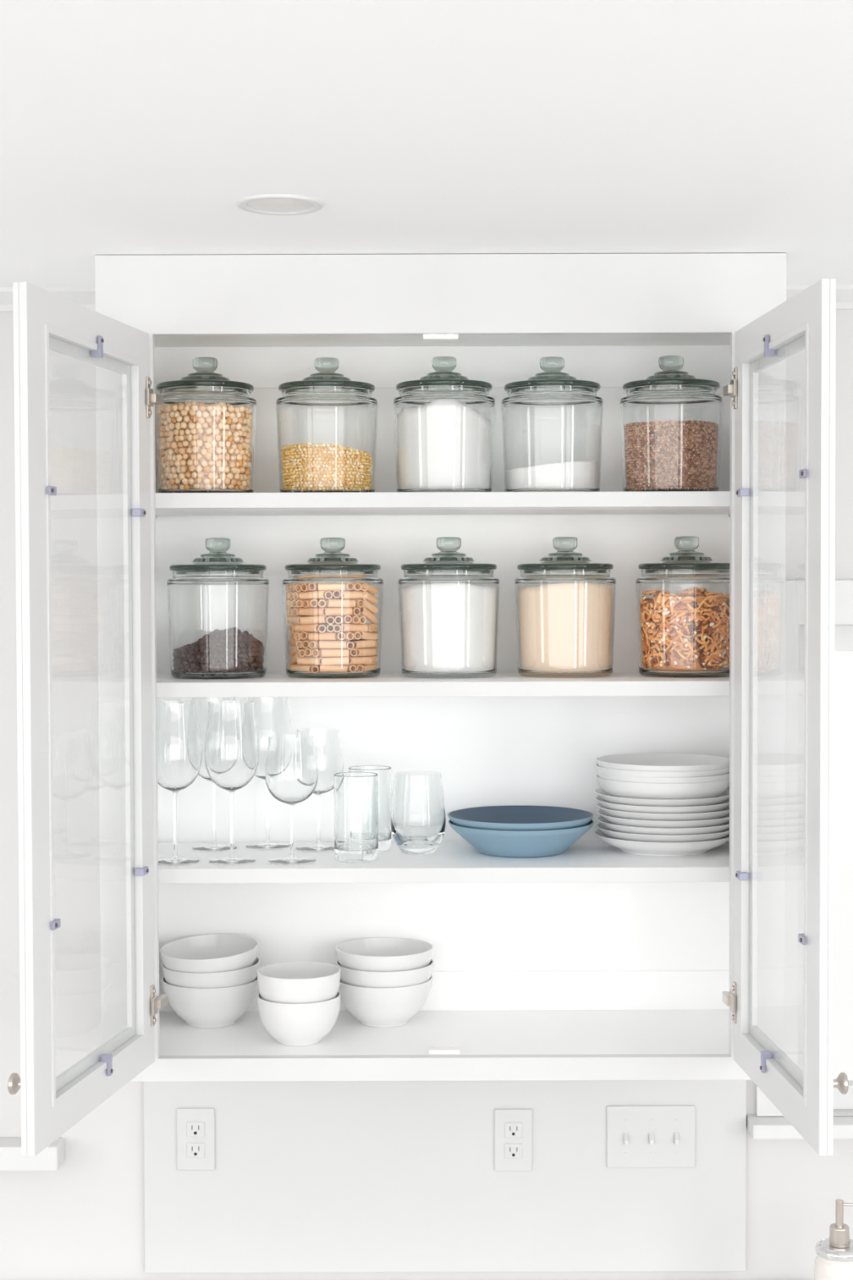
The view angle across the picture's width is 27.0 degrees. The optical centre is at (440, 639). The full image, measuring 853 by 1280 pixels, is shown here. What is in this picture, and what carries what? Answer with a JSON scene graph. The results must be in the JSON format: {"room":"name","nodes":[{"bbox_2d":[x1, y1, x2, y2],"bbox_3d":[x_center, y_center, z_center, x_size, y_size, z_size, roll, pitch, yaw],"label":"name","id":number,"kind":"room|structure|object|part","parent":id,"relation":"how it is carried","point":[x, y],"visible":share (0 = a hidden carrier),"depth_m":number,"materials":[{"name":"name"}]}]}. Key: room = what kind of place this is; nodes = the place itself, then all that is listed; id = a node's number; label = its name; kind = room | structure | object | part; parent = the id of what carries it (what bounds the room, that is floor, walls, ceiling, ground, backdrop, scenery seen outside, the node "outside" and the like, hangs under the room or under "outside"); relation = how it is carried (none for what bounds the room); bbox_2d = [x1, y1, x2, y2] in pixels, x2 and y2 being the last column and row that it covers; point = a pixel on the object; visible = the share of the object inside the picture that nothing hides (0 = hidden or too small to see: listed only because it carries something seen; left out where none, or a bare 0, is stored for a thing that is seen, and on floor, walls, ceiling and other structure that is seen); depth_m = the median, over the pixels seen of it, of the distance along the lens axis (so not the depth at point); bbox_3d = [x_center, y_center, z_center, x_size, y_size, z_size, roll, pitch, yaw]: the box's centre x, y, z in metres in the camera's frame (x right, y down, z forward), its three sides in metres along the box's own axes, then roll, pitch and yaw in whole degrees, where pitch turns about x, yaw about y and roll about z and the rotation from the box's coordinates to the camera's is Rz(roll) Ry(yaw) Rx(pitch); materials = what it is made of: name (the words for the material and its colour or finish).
{"room":"kitchen","nodes":[
{"label":"kitchen","id":0,"kind":"room"},
{"bbox_2d":[0,0,852,287],"bbox_3d":[-0.002,-0.590,-0.364,8.000,0.100,7.466,0,2,0],"label":"ceiling","id":1,"kind":"structure","parent":0,"point":[127,126],"depth_m":2.12,"materials":[{"name":"white paint"}]},
{"bbox_2d":[236,194,324,215],"bbox_3d":[-0.228,-0.617,2.529,0.124,0.007,0.124,0,2,0],"label":"recessed light","id":2,"kind":"object","parent":1,"relation":"in","point":[264,204],"visible":1,"depth_m":2.51,"materials":[{"name":"white paint"}]},
{"bbox_2d":[0,309,852,1279],"bbox_3d":[0.002,0.707,3.340,8.000,2.700,0.134,0,2,0],"label":"wall","id":3,"kind":"structure","parent":0,"point":[308,1176],"depth_m":3.28,"materials":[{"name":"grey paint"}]},
{"bbox_2d":[0,1137,63,1171],"bbox_3d":[-1.447,0.946,3.264,1.500,0.046,0.060,0,2,0],"label":"trim","id":4,"kind":"structure","parent":3,"relation":"attached to","point":[51,1158],"depth_m":3.23,"materials":[{"name":"white paint"}]},
{"bbox_2d":[0,286,95,311],"bbox_3d":[-2.284,-0.614,3.232,3.436,0.039,0.036,0,2,0],"label":"trim","id":5,"kind":"structure","parent":3,"relation":"attached to","point":[82,295],"depth_m":3.22,"materials":[{"name":"white paint"}]},
{"bbox_2d":[176,1107,214,1170],"bbox_3d":[-0.452,0.920,3.275,0.070,0.115,0.008,0,2,0],"label":"power outlet","id":6,"kind":"object","parent":3,"relation":"attached to","point":[195,1127],"visible":1,"depth_m":3.27,"materials":[{"name":"grey plastic"}]},
{"bbox_2d":[186,1121,204,1137],"bbox_3d":[-0.452,0.901,3.273,0.033,0.028,0.003,0,2,0],"label":"socket","id":7,"kind":"object","parent":6,"relation":"attached to","point":[193,1129],"depth_m":3.27,"materials":[{"name":"grey plastic"}]},
{"bbox_2d":[186,1142,204,1157],"bbox_3d":[-0.452,0.940,3.274,0.033,0.028,0.003,0,2,0],"label":"socket","id":8,"kind":"object","parent":6,"relation":"attached to","point":[193,1149],"depth_m":3.27,"materials":[{"name":"grey plastic"}]},
{"bbox_2d":[7,253,848,1156],"bbox_3d":[-0.015,0.052,2.840,1.169,1.360,0.870,0,2,0],"label":"upper cabinet","id":9,"kind":"object","parent":3,"relation":"attached to","point":[593,959],"visible":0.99,"depth_m":2.94,"materials":[{"name":"white paint"}]},
{"bbox_3d":[-0.584,0.615,2.463,0.029,0.030,0.030,0,2,10],"label":"door knob","id":10,"kind":"part","parent":9,"relation":"part of","materials":[{"name":"silver metal"}]},
{"bbox_3d":[-0.524,0.105,2.659,0.020,1.190,0.497,0,2,10],"label":"door","id":11,"kind":"part","parent":9,"relation":"part of","materials":[{"name":"white paint"}]},
{"bbox_2d":[156,701,202,865],"bbox_3d":[-0.452,0.242,3.023,0.092,0.272,0.092,-1,2,-19],"label":"wine glass","id":12,"kind":"object","parent":9,"relation":"on","point":[180,751],"visible":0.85,"depth_m":2.99,"materials":[{"name":"clear glass"}]},
{"bbox_3d":[-0.452,0.314,3.025,0.009,0.112,0.009,0,2,0],"label":"stem","id":13,"kind":"part","parent":12,"relation":"part of","materials":[{"name":"clear glass"}]},
{"bbox_2d":[156,701,202,791],"bbox_3d":[-0.452,0.182,3.021,0.092,0.152,0.092,0,2,0],"label":"bowl","id":14,"kind":"object","parent":12,"relation":"on","point":[180,751],"depth_m":2.98,"materials":[{"name":"clear glass"}]},
{"bbox_2d":[155,356,256,493],"bbox_3d":[-0.411,-0.370,3.104,0.178,0.244,0.178,-1,2,-33],"label":"glass jar","id":15,"kind":"object","parent":9,"relation":"on","point":[206,423],"visible":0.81,"depth_m":3.03,"materials":[{"name":"clear glass"}]},
{"bbox_3d":[-0.411,-0.448,3.102,0.169,0.040,0.169,-2,2,-42],"label":"lid","id":16,"kind":"part","parent":15,"relation":"part of","materials":[{"name":"clear glass"}]},
{"bbox_3d":[-0.411,-0.480,3.101,0.043,0.025,0.043,-2,2,-42],"label":"knob","id":17,"kind":"part","parent":15,"relation":"part of","materials":[{"name":"clear glass"}]},
{"bbox_2d":[161,976,258,1027],"bbox_3d":[-0.411,0.645,3.185,0.175,0.080,0.175,0,2,0],"label":"bowl","id":18,"kind":"object","parent":9,"relation":"in","point":[215,1007],"visible":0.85,"depth_m":3.12,"materials":[{"name":"white ceramic"}]},
{"bbox_2d":[161,956,260,988],"bbox_3d":[-0.411,0.616,3.183,0.175,0.083,0.175,-1,2,-31],"label":"bowl","id":19,"kind":"object","parent":18,"relation":"on","point":[248,975],"visible":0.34,"depth_m":3.11,"materials":[{"name":"white ceramic"}]},
{"bbox_2d":[160,933,258,973],"bbox_3d":[-0.413,0.586,3.180,0.175,0.090,0.174,1,2,31],"label":"bowl","id":20,"kind":"object","parent":19,"relation":"on","point":[212,953],"visible":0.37,"depth_m":3.23,"materials":[{"name":"white ceramic"}]},
{"bbox_2d":[191,697,236,851],"bbox_3d":[-0.405,0.237,3.178,0.092,0.272,0.092,0,2,5],"label":"wine glass","id":21,"kind":"object","parent":9,"relation":"on","point":[202,703],"visible":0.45,"depth_m":3.15,"materials":[{"name":"clear glass"}]},
{"bbox_2d":[191,697,235,782],"bbox_3d":[-0.406,0.177,3.176,0.092,0.152,0.092,-1,2,-29],"label":"bowl","id":22,"kind":"object","parent":21,"relation":"on","point":[202,703],"depth_m":3.14,"materials":[{"name":"clear glass"}]},
{"bbox_3d":[-0.405,0.310,3.180,0.009,0.112,0.009,-1,2,-29],"label":"stem","id":23,"kind":"part","parent":21,"relation":"part of","materials":[{"name":"clear glass"}]},
{"bbox_2d":[166,537,269,679],"bbox_3d":[-0.390,-0.057,3.113,0.178,0.244,0.178,0,2,-8],"label":"glass jar","id":24,"kind":"object","parent":9,"relation":"on","point":[218,602],"visible":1,"depth_m":3.04,"materials":[{"name":"clear glass"}]},
{"bbox_3d":[-0.390,-0.134,3.110,0.169,0.040,0.169,-1,2,-24],"label":"lid","id":25,"kind":"part","parent":24,"relation":"part of","materials":[{"name":"clear glass"}]},
{"bbox_3d":[-0.390,-0.166,3.110,0.043,0.025,0.043,-1,2,-24],"label":"knob","id":26,"kind":"part","parent":24,"relation":"part of","materials":[{"name":"clear glass"}]},
{"bbox_2d":[204,700,258,864],"bbox_3d":[-0.356,0.241,3.026,0.092,0.272,0.092,-1,2,-28],"label":"wine glass","id":27,"kind":"object","parent":9,"relation":"on","point":[231,748],"visible":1,"depth_m":2.99,"materials":[{"name":"clear glass"}]},
{"bbox_2d":[204,700,258,791],"bbox_3d":[-0.356,0.181,3.024,0.092,0.152,0.092,-1,2,-17],"label":"bowl","id":28,"kind":"object","parent":27,"relation":"on","point":[231,748],"depth_m":2.99,"materials":[{"name":"clear glass"}]},
{"bbox_3d":[-0.356,0.314,3.028,0.009,0.112,0.009,-1,2,-17],"label":"stem","id":29,"kind":"part","parent":27,"relation":"part of","materials":[{"name":"clear glass"}]},
{"bbox_2d":[245,697,292,849],"bbox_3d":[-0.312,0.236,3.200,0.092,0.272,0.092,1,2,35],"label":"wine glass","id":30,"kind":"object","parent":9,"relation":"on","point":[272,714],"visible":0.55,"depth_m":3.16,"materials":[{"name":"clear glass"}]},
{"bbox_3d":[-0.312,0.309,3.202,0.009,0.112,0.009,1,2,38],"label":"stem","id":31,"kind":"part","parent":30,"relation":"part of","materials":[{"name":"clear glass"}]},
{"bbox_2d":[245,697,292,780],"bbox_3d":[-0.312,0.176,3.198,0.092,0.152,0.092,1,2,38],"label":"bowl","id":32,"kind":"object","parent":30,"relation":"on","point":[272,714],"depth_m":3.16,"materials":[{"name":"clear glass"}]},
{"bbox_2d":[265,734,317,864],"bbox_3d":[-0.254,0.270,3.027,0.089,0.213,0.089,-2,2,-41],"label":"wine glass","id":33,"kind":"object","parent":9,"relation":"on","point":[291,766],"visible":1,"depth_m":2.99,"materials":[{"name":"clear glass"}]},
{"bbox_2d":[265,734,317,804],"bbox_3d":[-0.254,0.222,3.025,0.089,0.116,0.089,0,2,0],"label":"bowl","id":34,"kind":"object","parent":33,"relation":"on","point":[291,766],"depth_m":2.99,"materials":[{"name":"clear glass"}]},
{"bbox_3d":[-0.254,0.325,3.028,0.009,0.089,0.009,0,2,0],"label":"stem","id":35,"kind":"part","parent":33,"relation":"part of","materials":[{"name":"clear glass"}]},
{"bbox_2d":[257,991,340,1046],"bbox_3d":[-0.243,0.648,3.051,0.143,0.080,0.143,0,2,0],"label":"bowl","id":36,"kind":"object","parent":9,"relation":"on","point":[304,1024],"visible":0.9,"depth_m":3.00,"materials":[{"name":"white ceramic"}]},
{"bbox_2d":[257,961,340,1004],"bbox_3d":[-0.243,0.606,3.050,0.143,0.080,0.143,-2,2,-40],"label":"bowl","id":37,"kind":"object","parent":36,"relation":"in","point":[291,982],"visible":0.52,"depth_m":3.00,"materials":[{"name":"white ceramic"}]},
{"bbox_2d":[295,728,342,851],"bbox_3d":[-0.219,0.266,3.174,0.089,0.213,0.089,1,2,31],"label":"wine glass","id":38,"kind":"object","parent":9,"relation":"on","point":[328,751],"visible":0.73,"depth_m":3.14,"materials":[{"name":"clear glass"}]},
{"bbox_3d":[-0.218,0.321,3.175,0.009,0.089,0.009,-1,2,-34],"label":"stem","id":39,"kind":"part","parent":38,"relation":"part of","materials":[{"name":"clear glass"}]},
{"bbox_2d":[296,728,342,795],"bbox_3d":[-0.219,0.218,3.172,0.089,0.116,0.089,-1,2,-34],"label":"bowl","id":40,"kind":"object","parent":38,"relation":"on","point":[328,751],"depth_m":3.14,"materials":[{"name":"clear glass"}]},
{"bbox_2d":[275,357,377,492],"bbox_3d":[-0.199,-0.371,3.113,0.178,0.244,0.178,0,2,8],"label":"glass jar","id":41,"kind":"object","parent":9,"relation":"on","point":[326,420],"visible":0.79,"depth_m":3.04,"materials":[{"name":"clear glass"}]},
{"bbox_3d":[-0.199,-0.449,3.111,0.169,0.040,0.169,1,2,25],"label":"lid","id":42,"kind":"part","parent":41,"relation":"part of","materials":[{"name":"clear glass"}]},
{"bbox_3d":[-0.199,-0.480,3.110,0.043,0.025,0.043,1,2,25],"label":"knob","id":43,"kind":"part","parent":41,"relation":"part of","materials":[{"name":"clear glass"}]},
{"bbox_2d":[282,537,383,678],"bbox_3d":[-0.189,-0.058,3.122,0.178,0.244,0.178,1,2,26],"label":"glass jar","id":44,"kind":"object","parent":9,"relation":"on","point":[332,601],"visible":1,"depth_m":3.05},
{"bbox_3d":[-0.190,-0.167,3.119,0.043,0.025,0.043,1,2,43],"label":"knob","id":45,"kind":"part","parent":44,"relation":"part of","materials":[{"name":"clear glass"}]},
{"bbox_3d":[-0.189,-0.135,3.119,0.169,0.040,0.169,1,2,43],"label":"lid","id":46,"kind":"part","parent":44,"relation":"part of","materials":[{"name":"clear glass"}]},
{"bbox_2d":[333,772,378,862],"bbox_3d":[-0.145,0.303,3.051,0.076,0.146,0.076,0,2,-11],"label":"tumbler","id":47,"kind":"object","parent":9,"relation":"on","point":[355,793],"visible":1,"depth_m":3.02,"materials":[{"name":"clear glass"}]},
{"bbox_2d":[348,765,391,851],"bbox_3d":[-0.126,0.300,3.165,0.076,0.146,0.076,-1,2,-12],"label":"tumbler","id":48,"kind":"object","parent":9,"relation":"on","point":[384,773],"visible":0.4,"depth_m":3.14,"materials":[{"name":"clear glass"}]},
{"bbox_2d":[337,975,432,1027],"bbox_3d":[-0.102,0.644,3.185,0.175,0.080,0.175,0,2,0],"label":"bowl","id":49,"kind":"object","parent":9,"relation":"on","point":[378,1007],"visible":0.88,"depth_m":3.12,"materials":[{"name":"white ceramic"}]},
{"bbox_2d":[336,958,433,987],"bbox_3d":[-0.100,0.616,3.183,0.180,0.080,0.180,-1,2,-29],"label":"bowl","id":50,"kind":"object","parent":49,"relation":"on","point":[348,976],"visible":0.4,"depth_m":3.11,"materials":[{"name":"white ceramic"}]},
{"bbox_2d":[335,937,433,972],"bbox_3d":[-0.101,0.589,3.185,0.175,0.081,0.175,0,2,1],"label":"bowl","id":51,"kind":"object","parent":50,"relation":"on","point":[368,954],"visible":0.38,"depth_m":3.17,"materials":[{"name":"white ceramic"}]},
{"bbox_2d":[391,771,445,854],"bbox_3d":[-0.040,0.304,3.118,0.096,0.140,0.096,0,2,10],"label":"glass","id":52,"kind":"object","parent":9,"relation":"on","point":[418,815],"visible":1,"depth_m":3.08,"materials":[{"name":"clear glass"}]},
{"bbox_3d":[0.005,0.038,3.263,1.089,1.356,0.010,0,2,0],"label":"panel","id":53,"kind":"part","parent":9,"relation":"part of","materials":[{"name":"white paint"}]},
{"bbox_3d":[0.003,-0.539,3.084,1.053,0.018,0.316,0,2,0],"label":"panel","id":54,"kind":"part","parent":9,"relation":"part of","materials":[{"name":"white paint"}]},
{"bbox_3d":[0.003,-0.497,3.240,1.053,0.075,0.006,0,2,0],"label":"hanging rail","id":55,"kind":"part","parent":9,"relation":"part of","materials":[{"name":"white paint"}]},
{"bbox_2d":[155,506,729,515],"bbox_3d":[0.004,-0.236,3.091,1.051,0.025,0.305,0,2,0],"label":"shelf","id":56,"kind":"object","parent":9,"relation":"attached to","point":[160,510],"depth_m":3.08,"materials":[{"name":"white paint"}]},
{"bbox_2d":[156,672,729,682],"bbox_3d":[0.005,0.077,3.100,1.051,0.025,0.305,0,2,0],"label":"shelf","id":57,"kind":"object","parent":9,"relation":"attached to","point":[161,677],"depth_m":3.01,"materials":[{"name":"white paint"}]},
{"bbox_2d":[158,840,729,868],"bbox_3d":[0.006,0.387,3.109,1.051,0.025,0.305,0,2,0],"label":"shelf","id":58,"kind":"object","parent":9,"relation":"attached to","point":[449,854],"depth_m":3.05,"materials":[{"name":"white paint"}]},
{"bbox_3d":[0.006,0.646,3.272,1.053,0.072,0.006,0,2,0],"label":"hanging rail","id":59,"kind":"part","parent":9,"relation":"part of","materials":[{"name":"white paint"}]},
{"bbox_3d":[0.007,0.695,3.119,1.053,0.018,0.316,0,2,0],"label":"floor panel","id":60,"kind":"part","parent":9,"relation":"part of","materials":[{"name":"white paint"}]},
{"bbox_2d":[393,355,495,492],"bbox_3d":[0.006,-0.371,3.104,0.178,0.244,0.178,0,2,7],"label":"glass jar","id":61,"kind":"object","parent":9,"relation":"on","point":[444,419],"visible":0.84,"depth_m":3.03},
{"bbox_3d":[0.006,-0.449,3.102,0.169,0.040,0.169,0,2,2],"label":"lid","id":62,"kind":"part","parent":61,"relation":"part of","materials":[{"name":"clear glass"}]},
{"bbox_3d":[0.006,-0.481,3.101,0.043,0.025,0.043,0,2,2],"label":"knob","id":63,"kind":"part","parent":61,"relation":"part of","materials":[{"name":"clear glass"}]},
{"bbox_2d":[398,537,499,678],"bbox_3d":[0.014,-0.058,3.113,0.178,0.244,0.178,0,2,10],"label":"glass jar","id":64,"kind":"object","parent":9,"relation":"on","point":[449,601],"visible":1,"depth_m":3.04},
{"bbox_3d":[0.014,-0.167,3.110,0.043,0.025,0.043,0,2,20],"label":"knob","id":65,"kind":"part","parent":64,"relation":"part of","materials":[{"name":"clear glass"}]},
{"bbox_3d":[0.014,-0.136,3.110,0.169,0.040,0.169,0,2,20],"label":"lid","id":66,"kind":"part","parent":64,"relation":"part of","materials":[{"name":"clear glass"}]},
{"bbox_2d":[448,819,594,857],"bbox_3d":[0.141,0.346,3.131,0.257,0.054,0.257,-2,2,-43],"label":"serving bowl","id":67,"kind":"object","parent":9,"relation":"on","point":[503,843],"visible":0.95,"depth_m":3.04,"materials":[{"name":"blue ceramic"}]},
{"bbox_2d":[447,805,593,831],"bbox_3d":[0.141,0.333,3.130,0.257,0.054,0.257,0,2,11],"label":"serving bowl","id":68,"kind":"object","parent":67,"relation":"on","point":[509,818],"visible":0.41,"depth_m":3.21,"materials":[{"name":"blue ceramic"}]},
{"bbox_2d":[501,356,603,492],"bbox_3d":[0.195,-0.372,3.113,0.178,0.244,0.178,-1,2,-27],"label":"glass jar","id":69,"kind":"object","parent":9,"relation":"on","point":[553,420],"visible":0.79,"depth_m":3.04,"materials":[{"name":"clear glass"}]},
{"bbox_3d":[0.195,-0.450,3.111,0.169,0.040,0.169,-1,2,-21],"label":"lid","id":70,"kind":"part","parent":69,"relation":"part of","materials":[{"name":"clear glass"}]},
{"bbox_3d":[0.195,-0.482,3.110,0.043,0.025,0.043,-1,2,-21],"label":"knob","id":71,"kind":"part","parent":69,"relation":"part of","materials":[{"name":"clear glass"}]},
{"bbox_2d":[515,537,616,678],"bbox_3d":[0.219,-0.059,3.122,0.178,0.244,0.178,1,2,40],"label":"glass jar","id":72,"kind":"object","parent":9,"relation":"on","point":[565,600],"visible":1,"depth_m":3.05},
{"bbox_3d":[0.218,-0.168,3.119,0.043,0.025,0.043,0,2,-3],"label":"knob","id":73,"kind":"part","parent":72,"relation":"part of","materials":[{"name":"clear glass"}]},
{"bbox_3d":[0.219,-0.136,3.119,0.169,0.040,0.169,0,2,-3],"label":"lid","id":74,"kind":"part","parent":72,"relation":"part of","materials":[{"name":"clear glass"}]},
{"bbox_2d":[595,829,729,856],"bbox_3d":[0.395,0.356,3.143,0.244,0.031,0.244,1,2,24],"label":"plate","id":75,"kind":"object","parent":9,"relation":"on","point":[642,848],"visible":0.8,"depth_m":3.06,"materials":[{"name":"white ceramic"}]},
{"bbox_2d":[595,822,729,842],"bbox_3d":[0.398,0.344,3.144,0.244,0.031,0.244,0,2,22],"label":"plate","id":76,"kind":"object","parent":75,"relation":"on","point":[615,835],"visible":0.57,"depth_m":3.04,"materials":[{"name":"white ceramic"}]},
{"bbox_2d":[597,816,729,835],"bbox_3d":[0.399,0.332,3.142,0.244,0.031,0.244,0,2,9],"label":"plate","id":77,"kind":"object","parent":76,"relation":"on","point":[628,829],"visible":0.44,"depth_m":3.04,"materials":[{"name":"white ceramic"}]},
{"bbox_2d":[597,809,729,828],"bbox_3d":[0.399,0.320,3.142,0.244,0.031,0.244,-1,2,-31],"label":"plate","id":78,"kind":"object","parent":77,"relation":"on","point":[619,821],"visible":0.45,"depth_m":3.04,"materials":[{"name":"white ceramic"}]},
{"bbox_2d":[596,803,729,821],"bbox_3d":[0.398,0.307,3.144,0.244,0.031,0.244,1,2,38],"label":"plate","id":79,"kind":"object","parent":78,"relation":"on","point":[617,814],"visible":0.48,"depth_m":3.04,"materials":[{"name":"white ceramic"}]},
{"bbox_2d":[595,795,729,813],"bbox_3d":[0.395,0.295,3.140,0.244,0.031,0.244,1,2,28],"label":"plate","id":80,"kind":"object","parent":79,"relation":"on","point":[713,808],"visible":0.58,"depth_m":3.04,"materials":[{"name":"white ceramic"}]},
{"bbox_2d":[594,787,729,806],"bbox_3d":[0.394,0.283,3.141,0.244,0.031,0.244,1,2,37],"label":"plate","id":81,"kind":"object","parent":80,"relation":"on","point":[601,793],"visible":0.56,"depth_m":3.04,"materials":[{"name":"white ceramic"}]},
{"bbox_2d":[595,774,729,799],"bbox_3d":[0.394,0.266,3.141,0.238,0.050,0.238,-1,2,-24],"label":"pasta bowl","id":82,"kind":"object","parent":81,"relation":"on","point":[612,788],"visible":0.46,"depth_m":3.04,"materials":[{"name":"white ceramic"}]},
{"bbox_2d":[596,770,729,783],"bbox_3d":[0.395,0.256,3.140,0.238,0.050,0.238,-1,2,-29],"label":"pasta bowl","id":83,"kind":"object","parent":82,"relation":"on","point":[607,776],"visible":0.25,"depth_m":3.04,"materials":[{"name":"white ceramic"}]},
{"bbox_2d":[595,763,729,777],"bbox_3d":[0.393,0.245,3.140,0.238,0.050,0.238,0,2,-6],"label":"pasta bowl","id":84,"kind":"object","parent":83,"relation":"on","point":[603,770],"visible":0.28,"depth_m":3.04,"materials":[{"name":"white ceramic"}]},
{"bbox_2d":[595,752,729,771],"bbox_3d":[0.394,0.235,3.140,0.238,0.050,0.238,0,2,16],"label":"pasta bowl","id":85,"kind":"object","parent":84,"relation":"on","point":[653,762],"visible":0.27,"depth_m":3.22,"materials":[{"name":"white ceramic"}]},
{"bbox_2d":[620,355,722,491],"bbox_3d":[0.402,-0.372,3.104,0.178,0.244,0.178,-1,2,-27],"label":"glass jar","id":86,"kind":"object","parent":9,"relation":"on","point":[671,420],"visible":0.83,"depth_m":3.03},
{"bbox_3d":[0.402,-0.450,3.102,0.169,0.040,0.169,-2,2,-44],"label":"lid","id":87,"kind":"part","parent":86,"relation":"part of","materials":[{"name":"clear glass"}]},
{"bbox_3d":[0.402,-0.482,3.101,0.043,0.025,0.043,-2,2,-44],"label":"knob","id":88,"kind":"part","parent":86,"relation":"part of","materials":[{"name":"clear glass"}]},
{"bbox_2d":[635,536,729,677],"bbox_3d":[0.431,-0.059,3.113,0.178,0.244,0.178,0,2,-2],"label":"glass jar","id":89,"kind":"object","parent":9,"relation":"on","point":[682,598],"visible":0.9,"depth_m":3.04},
{"bbox_3d":[0.431,-0.137,3.110,0.169,0.040,0.169,-1,2,-26],"label":"lid","id":90,"kind":"part","parent":89,"relation":"part of","materials":[{"name":"clear glass"}]},
{"bbox_3d":[0.430,-0.169,3.110,0.043,0.025,0.043,-1,2,-26],"label":"knob","id":91,"kind":"part","parent":89,"relation":"part of","materials":[{"name":"clear glass"}]},
{"bbox_3d":[0.507,0.102,2.655,0.020,1.190,0.497,0,2,-4],"label":"door","id":92,"kind":"part","parent":9,"relation":"part of","materials":[{"name":"white paint"}]},
{"bbox_3d":[0.548,0.612,2.454,0.029,0.030,0.030,0,2,-4],"label":"door knob","id":93,"kind":"part","parent":9,"relation":"part of","materials":[{"name":"silver metal"}]},
{"bbox_2d":[494,1109,532,1171],"bbox_3d":[0.134,0.922,3.275,0.070,0.115,0.008,0,2,0],"label":"power outlet","id":94,"kind":"object","parent":3,"relation":"attached to","point":[513,1127],"visible":1,"depth_m":3.27,"materials":[{"name":"grey plastic"}]},
{"bbox_2d":[504,1143,522,1158],"bbox_3d":[0.134,0.941,3.274,0.033,0.028,0.003,0,2,0],"label":"socket","id":95,"kind":"object","parent":94,"relation":"attached to","point":[511,1150],"depth_m":3.27,"materials":[{"name":"grey plastic"}]},
{"bbox_2d":[504,1122,522,1137],"bbox_3d":[0.134,0.902,3.273,0.033,0.028,0.003,0,2,0],"label":"socket","id":96,"kind":"object","parent":94,"relation":"attached to","point":[512,1130],"depth_m":3.27,"materials":[{"name":"grey plastic"}]},
{"bbox_2d":[606,1105,695,1168],"bbox_3d":[0.388,0.916,3.270,0.163,0.115,0.017,0,2,0],"label":"switch plate","id":97,"kind":"object","parent":3,"relation":"attached to","point":[637,1136],"visible":1,"depth_m":3.27,"materials":[{"name":"grey plastic"}]},
{"bbox_2d":[746,1114,852,1139],"bbox_3d":[1.209,0.890,3.267,1.286,0.028,0.090,0,2,0],"label":"trim","id":98,"kind":"structure","parent":3,"relation":"attached to","point":[760,1127],"depth_m":3.22,"materials":[{"name":"white paint"}]},
{"bbox_2d":[786,284,852,309],"bbox_3d":[2.282,-0.628,3.232,3.433,0.039,0.036,0,2,0],"label":"trim","id":99,"kind":"structure","parent":3,"relation":"attached to","point":[844,293],"depth_m":3.22,"materials":[{"name":"white paint"}]},
{"bbox_2d":[755,580,852,1115],"bbox_3d":[1.204,0.381,3.299,1.245,0.986,0.078,0,2,0],"label":"window","id":100,"kind":"structure","parent":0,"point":[795,589],"depth_m":3.26,"materials":[{"name":"white paint"}]},
{"bbox_3d":[1.204,0.421,3.319,1.095,0.905,0.040,0,2,0],"label":"sash","id":101,"kind":"part","parent":100,"relation":"part of","materials":[{"name":"white paint"}]},
{"bbox_3d":[0.007,2.209,-0.285,8.000,0.100,7.466,0,2,0],"label":"floor","id":102,"kind":"structure","parent":0,"visible":0},
{"bbox_3d":[0.005,1.651,3.022,4.360,0.830,0.550,0,2,0],"label":"base cabinet","id":103,"kind":"object","parent":102,"relation":"on","visible":0},
{"bbox_3d":[0.004,1.218,2.991,4.400,0.038,0.591,0,2,0],"label":"countertop","id":104,"kind":"structure","parent":103,"relation":"on","visible":0},
{"bbox_2d":[813,1199,852,1279],"bbox_3d":[0.682,1.075,3.037,0.086,0.240,0.085,-2,2,-42],"label":"soap dispenser","id":105,"kind":"object","parent":104,"relation":"on","point":[833,1260],"visible":1,"depth_m":3.02,"materials":[{"name":"white ceramic"}]},
{"bbox_2d":[813,1254,852,1279],"bbox_3d":[0.681,1.121,3.038,0.085,0.148,0.085,0,2,0],"label":"bottle","id":106,"kind":"object","parent":105,"relation":"attached to","point":[827,1267],"depth_m":3.00,"materials":[{"name":"white ceramic"}]},
{"bbox_3d":[0.681,1.039,3.035,0.081,0.017,0.081,0,2,0],"label":"lid","id":107,"kind":"part","parent":105,"relation":"part of","materials":[{"name":"white ceramic"}]},
{"bbox_3d":[0.681,0.978,3.034,0.014,0.044,0.014,0,2,0],"label":"pump stem","id":108,"kind":"part","parent":105,"relation":"part of","materials":[{"name":"silver metal"}]},
{"bbox_3d":[0.713,0.966,3.032,0.056,0.012,0.005,0,2,2],"label":"spout","id":109,"kind":"part","parent":105,"relation":"part of","materials":[{"name":"silver metal"}]}
]}

